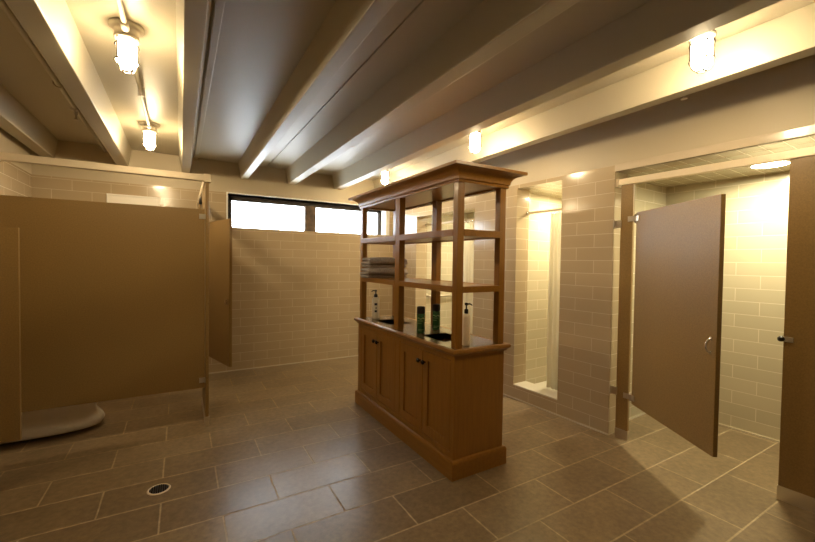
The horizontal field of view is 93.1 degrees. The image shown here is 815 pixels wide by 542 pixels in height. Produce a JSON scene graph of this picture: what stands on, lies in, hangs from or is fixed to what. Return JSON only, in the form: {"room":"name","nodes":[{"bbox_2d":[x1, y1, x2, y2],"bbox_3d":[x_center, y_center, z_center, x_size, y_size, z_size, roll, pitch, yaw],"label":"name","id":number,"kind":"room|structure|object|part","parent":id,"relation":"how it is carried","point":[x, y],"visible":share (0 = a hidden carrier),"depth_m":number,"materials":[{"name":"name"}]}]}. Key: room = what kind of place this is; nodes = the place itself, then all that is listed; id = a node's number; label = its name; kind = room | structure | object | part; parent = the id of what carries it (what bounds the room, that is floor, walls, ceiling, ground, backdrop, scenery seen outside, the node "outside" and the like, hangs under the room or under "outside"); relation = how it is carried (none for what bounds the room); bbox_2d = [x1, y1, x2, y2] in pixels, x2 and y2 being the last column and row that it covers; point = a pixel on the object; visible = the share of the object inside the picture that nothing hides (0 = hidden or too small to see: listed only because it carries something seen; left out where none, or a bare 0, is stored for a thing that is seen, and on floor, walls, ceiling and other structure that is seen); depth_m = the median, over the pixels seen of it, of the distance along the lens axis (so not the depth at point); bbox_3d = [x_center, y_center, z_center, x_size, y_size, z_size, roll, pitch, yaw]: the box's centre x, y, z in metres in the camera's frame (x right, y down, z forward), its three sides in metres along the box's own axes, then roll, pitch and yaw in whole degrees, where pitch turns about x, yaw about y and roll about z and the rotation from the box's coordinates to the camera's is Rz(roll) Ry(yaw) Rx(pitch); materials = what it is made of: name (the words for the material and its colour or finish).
{"room":"public restroom","nodes":[
{"label":"public restroom","id":0,"kind":"room"},
{"bbox_2d":[0,127,31,196],"bbox_3d":[-2.009,0.056,0.725,0.200,2.560,7.080,0,2,-30],"label":"wall","id":1,"kind":"structure","parent":0,"point":[14,181],"depth_m":3.41,"materials":[{"name":"tile"}]},
{"bbox_2d":[0,227,21,442],"bbox_3d":[-2.422,0.363,2.090,0.468,1.223,0.055,0,2,-30],"label":"urinal partition","id":2,"kind":"structure","parent":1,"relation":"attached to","point":[10,318],"depth_m":2.19,"materials":[{"name":"brown laminate"}]},
{"bbox_2d":[0,402,104,443],"bbox_3d":[-2.828,0.849,3.030,0.720,0.800,0.410,0,2,-30],"label":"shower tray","id":3,"kind":"object","parent":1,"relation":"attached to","point":[36,424],"visible":0.28,"depth_m":2.95,"materials":[{"name":"beige ceramic"}]},
{"bbox_2d":[31,140,392,372],"bbox_3d":[-1.938,-0.048,5.015,4.665,2.560,0.250,0,2,-30],"label":"wall","id":4,"kind":"structure","parent":0,"point":[296,294],"depth_m":4.98,"materials":[{"name":"tile"}]},
{"bbox_2d":[0,84,57,157],"bbox_3d":[-1.856,-1.134,0.892,0.167,0.185,6.880,0,2,-30],"label":"ceiling beam","id":5,"kind":"structure","parent":4,"relation":"attached to","point":[15,119],"depth_m":3.15,"materials":[{"name":"beige paint"}]},
{"bbox_2d":[4,0,131,165],"bbox_3d":[-1.332,-1.135,1.200,0.166,0.185,6.880,0,2,-30],"label":"ceiling beam","id":6,"kind":"structure","parent":4,"relation":"attached to","point":[50,25],"depth_m":2.07,"materials":[{"name":"beige paint"}]},
{"bbox_2d":[107,193,159,205],"bbox_3d":[-2.986,-0.652,4.218,0.473,0.340,0.030,0,2,-30],"label":"board","id":7,"kind":"object","parent":4,"relation":"attached to","point":[111,198],"visible":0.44,"depth_m":4.20,"materials":[{"name":"white wood"}]},
{"bbox_2d":[176,0,211,172],"bbox_3d":[-0.821,-1.135,1.500,0.142,0.185,6.880,0,2,-30],"label":"ceiling beam","id":8,"kind":"structure","parent":4,"relation":"attached to","point":[192,16],"depth_m":2.04,"materials":[{"name":"beige paint"}]},
{"bbox_2d":[209,355,357,373],"bbox_3d":[-1.972,1.230,4.885,4.075,0.012,0.010,0,2,-30],"label":"baseboard","id":9,"kind":"structure","parent":4,"relation":"attached to","point":[353,355],"depth_m":5.05,"materials":[{"name":"beige"}]},
{"bbox_2d":[228,195,380,234],"bbox_3d":[-1.345,-0.747,5.405,2.165,0.411,0.080,0,2,-30],"label":"window","id":10,"kind":"structure","parent":4,"relation":"in","point":[309,208],"depth_m":5.34,"materials":[{"name":"brown metal"}]},
{"bbox_2d":[226,192,389,234],"bbox_3d":[-1.297,-0.752,5.366,2.241,0.425,0.254,0,2,-30],"label":"window frame","id":11,"kind":"structure","parent":4,"relation":"in","point":[384,214],"depth_m":5.34,"materials":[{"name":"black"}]},
{"bbox_2d":[238,0,396,178],"bbox_3d":[-0.282,-1.136,1.817,0.137,0.185,6.880,0,2,-30],"label":"ceiling beam","id":12,"kind":"structure","parent":4,"relation":"attached to","point":[348,23],"depth_m":2.09,"materials":[{"name":"beige paint"}]},
{"bbox_2d":[285,0,579,184],"bbox_3d":[0.217,-1.136,2.110,0.159,0.185,6.880,0,2,-30],"label":"ceiling beam","id":13,"kind":"structure","parent":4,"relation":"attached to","point":[493,26],"depth_m":2.09,"materials":[{"name":"beige paint"}]},
{"bbox_2d":[332,0,782,189],"bbox_3d":[0.767,-1.137,2.432,0.165,0.185,6.880,0,2,-30],"label":"ceiling beam","id":14,"kind":"structure","parent":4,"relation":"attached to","point":[655,27],"depth_m":2.10,"materials":[{"name":"beige paint"}]},
{"bbox_2d":[373,2,814,188],"bbox_3d":[1.300,-1.137,2.745,0.150,0.185,6.880,0,2,-30],"label":"ceiling beam","id":15,"kind":"structure","parent":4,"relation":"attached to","point":[789,37],"depth_m":2.32,"materials":[{"name":"beige paint"}]},
{"bbox_2d":[0,356,814,541],"bbox_3d":[0.315,1.377,2.364,5.865,0.100,7.480,0,2,-30],"label":"floor","id":16,"kind":"structure","parent":0,"point":[285,453],"depth_m":2.42,"materials":[{"name":"tile"}]},
{"bbox_2d":[0,152,231,425],"bbox_3d":[-2.147,0.234,3.397,1.125,2.070,2.192,1,1,12],"label":"partition","id":17,"kind":"structure","parent":16,"relation":"on","point":[118,300],"depth_m":2.87,"materials":[{"name":"brown laminate"}]},
{"bbox_3d":[-2.287,0.229,2.815,1.435,1.464,0.025,0,2,-30],"label":"panel","id":18,"kind":"part","parent":17,"relation":"part of","materials":[{"name":"brown laminate"}]},
{"bbox_2d":[199,182,203,203],"bbox_3d":[-1.694,-0.641,3.179,0.040,0.186,0.024,0,2,-30],"label":"coat hook","id":19,"kind":"object","parent":17,"relation":"attached to","point":[200,200],"visible":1,"depth_m":3.18,"materials":[{"name":"silver metal"}]},
{"bbox_3d":[-2.041,0.208,4.113,0.828,1.470,0.026,2,2,45],"label":"door","id":20,"kind":"part","parent":17,"relation":"part of","materials":[{"name":"brown laminate"}]},
{"bbox_2d":[147,483,170,494],"bbox_3d":[-1.485,1.302,2.308,0.122,0.004,0.122,0,2,-30],"label":"floor drain","id":21,"kind":"object","parent":16,"relation":"on","point":[157,489],"visible":1,"depth_m":2.31,"materials":[{"name":"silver metal"}]},
{"bbox_2d":[348,159,527,481],"bbox_3d":[0.102,0.308,3.202,0.600,1.992,1.712,0,2,-30],"label":"vanity cabinet","id":22,"kind":"object","parent":16,"relation":"on","point":[440,396],"visible":0.99,"depth_m":2.66,"materials":[{"name":"brown wood"}]},
{"bbox_3d":[-0.424,-0.083,3.739,0.050,1.076,0.050,0,2,-30],"label":"post","id":23,"kind":"part","parent":22,"relation":"part of","materials":[{"name":"brown wood"}]},
{"bbox_3d":[-0.351,0.833,3.560,0.017,0.584,0.334,0,2,-30],"label":"door","id":24,"kind":"part","parent":22,"relation":"part of","materials":[{"name":"brown wood"}]},
{"bbox_3d":[-0.346,0.833,3.563,0.004,0.468,0.218,0,2,-30],"label":"door panel","id":25,"kind":"part","parent":22,"relation":"part of","materials":[{"name":"brown wood"}]},
{"bbox_2d":[360,268,407,277],"bbox_3d":[-0.221,0.015,3.657,0.432,0.097,0.229,0,2,-30],"label":"folded towel","id":26,"kind":"object","parent":22,"relation":"on","point":[367,272],"visible":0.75,"depth_m":3.55,"materials":[{"name":"grey fabric"}]},
{"bbox_2d":[361,257,406,267],"bbox_3d":[-0.218,-0.082,3.651,0.412,0.097,0.228,0,2,-30],"label":"folded towel","id":27,"kind":"object","parent":26,"relation":"on","point":[374,262],"visible":0.81,"depth_m":3.55,"materials":[{"name":"fabric"}]},
{"bbox_3d":[-0.179,0.843,3.267,0.017,0.584,0.334,0,2,-30],"label":"door","id":28,"kind":"part","parent":22,"relation":"part of","materials":[{"name":"brown wood"}]},
{"bbox_3d":[-0.174,0.843,3.270,0.004,0.468,0.218,0,2,-30],"label":"door panel","id":29,"kind":"part","parent":22,"relation":"part of","materials":[{"name":"brown wood"}]},
{"bbox_3d":[-0.116,-0.084,3.920,0.050,1.076,0.050,0,2,-30],"label":"post","id":30,"kind":"part","parent":22,"relation":"part of","materials":[{"name":"brown wood"}]},
{"bbox_3d":[-0.063,-0.064,3.123,0.050,1.076,0.072,0,2,-30],"label":"post","id":31,"kind":"part","parent":22,"relation":"part of","materials":[{"name":"brown wood"}]},
{"bbox_3d":[-0.086,0.853,3.109,0.020,0.662,1.530,0,2,-30],"label":"frame","id":32,"kind":"part","parent":22,"relation":"part of","materials":[{"name":"brown wood"}]},
{"bbox_3d":[0.029,0.854,2.914,0.017,0.584,0.328,0,2,-30],"label":"door","id":33,"kind":"part","parent":22,"relation":"part of","materials":[{"name":"brown wood"}]},
{"bbox_3d":[0.034,0.854,2.917,0.004,0.468,0.212,0,2,-30],"label":"door panel","id":34,"kind":"part","parent":22,"relation":"part of","materials":[{"name":"brown wood"}]},
{"bbox_3d":[0.101,0.098,3.198,0.412,0.041,1.533,0,2,-30],"label":"shelf rail","id":35,"kind":"part","parent":22,"relation":"part of","materials":[{"name":"brown wood"}]},
{"bbox_2d":[361,315,501,349],"bbox_3d":[0.093,0.498,3.203,0.422,0.047,1.530,0,2,-30],"label":"countertop","id":36,"kind":"structure","parent":22,"relation":"on","point":[410,328],"depth_m":3.03,"materials":[{"name":"brown wood"}]},
{"bbox_2d":[371,290,378,318],"bbox_3d":[-0.308,0.319,3.732,0.075,0.275,0.073,0,2,-30],"label":"pump bottle","id":37,"kind":"object","parent":36,"relation":"on","point":[375,300],"visible":1,"depth_m":3.70,"materials":[{"name":"beige plastic"}]},
{"bbox_2d":[417,306,424,333],"bbox_3d":[0.103,0.376,2.990,0.064,0.208,0.065,0,2,-30],"label":"spray can","id":38,"kind":"object","parent":36,"relation":"on","point":[420,309],"visible":1,"depth_m":2.96,"materials":[{"name":"green metal"}]},
{"bbox_2d":[432,304,439,329],"bbox_3d":[0.235,0.374,3.154,0.065,0.208,0.065,0,2,-30],"label":"spray can","id":39,"kind":"object","parent":36,"relation":"on","point":[436,307],"visible":1,"depth_m":3.13,"materials":[{"name":"green metal"}]},
{"bbox_2d":[462,303,471,345],"bbox_3d":[0.397,0.352,2.579,0.069,0.283,0.054,0,2,-30],"label":"pump bottle","id":40,"kind":"object","parent":36,"relation":"on","point":[466,317],"visible":0.98,"depth_m":2.55,"materials":[{"name":"beige plastic"}]},
{"bbox_3d":[0.106,-0.266,3.189,0.412,0.044,1.533,0,2,-30],"label":"shelf rail","id":41,"kind":"part","parent":22,"relation":"part of","materials":[{"name":"brown wood"}]},
{"bbox_2d":[377,236,487,243],"bbox_3d":[0.106,-0.268,3.189,0.388,0.032,1.505,0,2,-30],"label":"shelf","id":42,"kind":"object","parent":22,"relation":"attached to","point":[387,239],"depth_m":3.07,"materials":[{"name":"brown wood"}]},
{"bbox_2d":[378,278,493,285],"bbox_3d":[0.101,0.096,3.197,0.388,0.029,1.505,0,2,-30],"label":"shelf","id":43,"kind":"object","parent":22,"relation":"attached to","point":[389,281],"depth_m":3.04,"materials":[{"name":"brown wood"}]},
{"bbox_3d":[0.246,-0.064,3.305,0.050,1.076,0.072,0,2,-30],"label":"post","id":44,"kind":"part","parent":22,"relation":"part of","materials":[{"name":"brown wood"}]},
{"bbox_3d":[0.197,0.863,2.627,0.017,0.584,0.328,0,2,-30],"label":"door","id":45,"kind":"part","parent":22,"relation":"part of","materials":[{"name":"brown wood"}]},
{"bbox_3d":[0.202,0.863,2.630,0.004,0.468,0.212,0,2,-30],"label":"door panel","id":46,"kind":"part","parent":22,"relation":"part of","materials":[{"name":"brown wood"}]},
{"bbox_3d":[0.115,-0.634,3.179,0.600,0.107,1.712,0,2,-30],"label":"crown","id":47,"kind":"part","parent":22,"relation":"part of","materials":[{"name":"brown wood"}]},
{"bbox_3d":[0.322,-0.043,2.467,0.050,1.076,0.050,0,2,-30],"label":"post","id":48,"kind":"part","parent":22,"relation":"part of","materials":[{"name":"brown wood"}]},
{"bbox_3d":[0.631,-0.043,2.649,0.050,1.076,0.050,0,2,-30],"label":"post","id":49,"kind":"part","parent":22,"relation":"part of","materials":[{"name":"brown wood"}]},
{"bbox_2d":[609,146,814,513],"bbox_3d":[2.081,0.327,2.076,0.506,2.062,2.200,0,2,-33],"label":"partition","id":50,"kind":"structure","parent":16,"relation":"on","point":[679,257],"depth_m":2.33,"materials":[{"name":"brown laminate"}]},
{"bbox_3d":[1.753,0.301,2.571,0.026,1.480,0.818,1,1,1],"label":"door","id":51,"kind":"part","parent":50,"relation":"part of","materials":[{"name":"brown laminate"}]},
{"bbox_3d":[1.714,0.425,2.204,0.037,0.100,0.020,1,1,1],"label":"handle","id":52,"kind":"part","parent":50,"relation":"part of","materials":[{"name":"silver metal"}]},
{"bbox_2d":[0,0,814,180],"bbox_3d":[-0.042,-1.309,1.981,4.865,0.160,7.330,0,2,-30],"label":"ceiling","id":53,"kind":"structure","parent":0,"point":[261,43],"depth_m":2.37,"materials":[{"name":"beige paint"}]},
{"bbox_2d":[0,0,106,151],"bbox_3d":[-1.456,-1.157,1.126,0.068,0.141,6.880,0,2,-30],"label":"pipe","id":54,"kind":"object","parent":53,"relation":"hanging from","point":[3,4],"visible":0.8,"depth_m":2.26,"materials":[{"name":"beige metal"}]},
{"bbox_2d":[116,0,129,31],"bbox_3d":[-0.391,-1.161,0.197,0.040,0.058,4.000,0,2,-30],"label":"conduit","id":55,"kind":"object","parent":53,"relation":"attached to","point":[124,24],"visible":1,"depth_m":1.83,"materials":[{"name":"white metal"}]},
{"bbox_2d":[108,17,144,74],"bbox_3d":[-1.434,-1.131,1.975,0.150,0.232,0.150,0,2,-30],"label":"ceiling light","id":56,"kind":"object","parent":53,"relation":"attached to","point":[127,43],"visible":0.98,"depth_m":1.94,"materials":[{"name":"white glass"}]},
{"bbox_2d":[118,36,136,60],"bbox_3d":[-1.434,-1.125,1.975,0.086,0.105,0.086,0,2,-30],"label":"bulb","id":57,"kind":"object","parent":56,"relation":"on","point":[127,45],"depth_m":1.94,"materials":[{"name":"white"}]},
{"bbox_2d":[133,69,150,128],"bbox_3d":[-1.853,-1.242,2.689,0.040,0.058,1.540,0,2,-30],"label":"conduit","id":58,"kind":"object","parent":53,"relation":"attached to","point":[141,91],"visible":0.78,"depth_m":2.69,"materials":[{"name":"white metal"}]},
{"bbox_2d":[139,121,159,150],"bbox_3d":[-2.275,-1.177,3.406,0.150,0.232,0.150,0,2,-30],"label":"ceiling light","id":59,"kind":"object","parent":53,"relation":"attached to","point":[149,135],"visible":0.98,"depth_m":3.37,"materials":[{"name":"white glass"}]},
{"bbox_2d":[145,131,153,143],"bbox_3d":[-2.275,-1.171,3.406,0.086,0.105,0.086,0,2,-30],"label":"bulb","id":60,"kind":"object","parent":59,"relation":"on","point":[149,135],"depth_m":3.37,"materials":[{"name":"white glass"}]},
{"bbox_2d":[194,0,225,159],"bbox_3d":[-0.731,-1.217,1.550,0.040,0.022,6.880,0,2,-30],"label":"trim","id":61,"kind":"structure","parent":53,"relation":"attached to","point":[219,5],"depth_m":2.28,"materials":[{"name":"beige paint"}]},
{"bbox_2d":[381,170,389,184],"bbox_3d":[-0.280,-1.185,4.821,0.150,0.232,0.150,0,2,-30],"label":"ceiling light","id":62,"kind":"object","parent":53,"relation":"attached to","point":[385,174],"visible":0.69,"depth_m":4.79,"materials":[{"name":"white glass"}]},
{"bbox_2d":[382,172,388,179],"bbox_3d":[-0.280,-1.179,4.821,0.086,0.105,0.086,0,2,-30],"label":"bulb","id":63,"kind":"object","parent":62,"relation":"on","point":[385,175],"depth_m":4.78,"materials":[{"name":"white glass"}]},
{"bbox_2d":[469,130,481,153],"bbox_3d":[0.585,-1.138,3.347,0.150,0.232,0.150,0,2,-30],"label":"ceiling light","id":64,"kind":"object","parent":53,"relation":"attached to","point":[474,138],"visible":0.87,"depth_m":3.31,"materials":[{"name":"white glass"}]},
{"bbox_2d":[470,133,479,144],"bbox_3d":[0.585,-1.131,3.347,0.086,0.105,0.086,0,2,-30],"label":"glass jar","id":65,"kind":"object","parent":64,"relation":"on","point":[474,137],"depth_m":3.31,"materials":[{"name":"white glass"}]},
{"bbox_2d":[688,29,716,73],"bbox_3d":[1.441,-1.091,1.890,0.150,0.232,0.150,0,2,-30],"label":"ceiling light","id":66,"kind":"object","parent":53,"relation":"attached to","point":[701,48],"visible":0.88,"depth_m":1.86,"materials":[{"name":"white glass"}]},
{"bbox_2d":[691,34,712,59],"bbox_3d":[1.441,-1.084,1.890,0.086,0.105,0.086,0,2,-30],"label":"glass jar","id":67,"kind":"object","parent":66,"relation":"on","point":[701,46],"depth_m":1.85,"materials":[{"name":"white glass"}]},
{"bbox_2d":[535,381,556,390],"bbox_3d":[1.248,1.258,4.809,0.855,0.045,2.510,0,2,-33],"label":"floor","id":68,"kind":"structure","parent":0,"point":[544,383],"depth_m":4.26,"materials":[{"name":"beige tile"}]},
{"bbox_2d":[404,55,814,434],"bbox_3d":[1.809,0.051,3.001,0.186,2.560,7.060,0,2,-33],"label":"wall","id":69,"kind":"structure","parent":0,"point":[591,200],"depth_m":3.25,"materials":[{"name":"tile"}]},
{"bbox_2d":[425,218,473,226],"bbox_3d":[0.589,-0.638,4.999,0.048,0.048,1.163,0,2,-33],"label":"curtain rod","id":70,"kind":"object","parent":69,"relation":"attached to","point":[426,224],"visible":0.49,"depth_m":5.06,"materials":[{"name":"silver metal"}]},
{"bbox_2d":[463,219,473,333],"bbox_3d":[0.791,0.238,4.692,0.070,1.747,0.356,0,2,-33],"label":"shower curtain","id":71,"kind":"object","parent":70,"relation":"hanging from","point":[468,259],"visible":0.28,"depth_m":4.72,"materials":[{"name":"white fabric"}]},
{"bbox_2d":[513,381,556,399],"bbox_3d":[0.811,1.141,4.527,0.192,0.012,2.294,0,2,-33],"label":"sill","id":72,"kind":"structure","parent":69,"relation":"attached to","point":[541,390],"depth_m":3.78,"materials":[{"name":"beige"}]},
{"bbox_2d":[526,208,561,215],"bbox_3d":[1.387,-0.590,3.783,0.047,0.048,0.515,0,2,-33],"label":"curtain rod","id":73,"kind":"object","parent":69,"relation":"attached to","point":[528,213],"visible":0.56,"depth_m":3.84,"materials":[{"name":"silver metal"}]},
{"bbox_2d":[546,209,560,389],"bbox_3d":[1.443,0.275,3.700,0.069,1.739,0.239,0,2,-33],"label":"shower curtain","id":74,"kind":"object","parent":73,"relation":"hanging from","point":[555,229],"visible":0.52,"depth_m":3.73,"materials":[{"name":"white fabric"}]},
{"bbox_2d":[503,393,779,442],"bbox_3d":[1.740,1.304,3.882,1.050,0.012,5.540,0,2,-33],"label":"baseboard","id":75,"kind":"structure","parent":69,"relation":"attached to","point":[641,414],"depth_m":3.34,"materials":[{"name":"beige tile"}]},
{"bbox_2d":[615,124,814,171],"bbox_3d":[2.315,-0.783,2.073,0.024,0.056,2.400,0,2,-33],"label":"trim","id":76,"kind":"structure","parent":69,"relation":"attached to","point":[809,130],"depth_m":2.48,"materials":[{"name":"beige"}]},
{"bbox_2d":[426,142,814,440],"bbox_3d":[2.024,0.196,3.769,1.015,2.240,5.500,0,2,-33],"label":"wall","id":77,"kind":"structure","parent":0,"point":[757,200],"depth_m":3.23,"materials":[{"name":"tile"}]},
{"bbox_2d":[426,293,451,298],"bbox_3d":[0.569,0.367,5.795,0.734,0.080,0.068,0,2,-33],"label":"grab bar","id":78,"kind":"object","parent":77,"relation":"attached to","point":[427,295],"visible":0.43,"depth_m":5.73,"materials":[{"name":"silver metal"}]},
{"bbox_2d":[749,160,789,168],"bbox_3d":[2.616,-0.768,2.785,0.240,0.010,0.240,0,2,-33],"label":"recessed light","id":79,"kind":"object","parent":77,"relation":"in","point":[782,163],"visible":0.65,"depth_m":2.81,"materials":[{"name":"white plastic"}]},
{"bbox_2d":[752,162,788,167],"bbox_3d":[2.616,-0.769,2.785,0.200,0.005,0.200,0,2,-33],"label":"diffuser","id":80,"kind":"object","parent":79,"relation":"attached to","point":[770,165],"depth_m":2.81,"materials":[{"name":"white plastic"}]}
]}

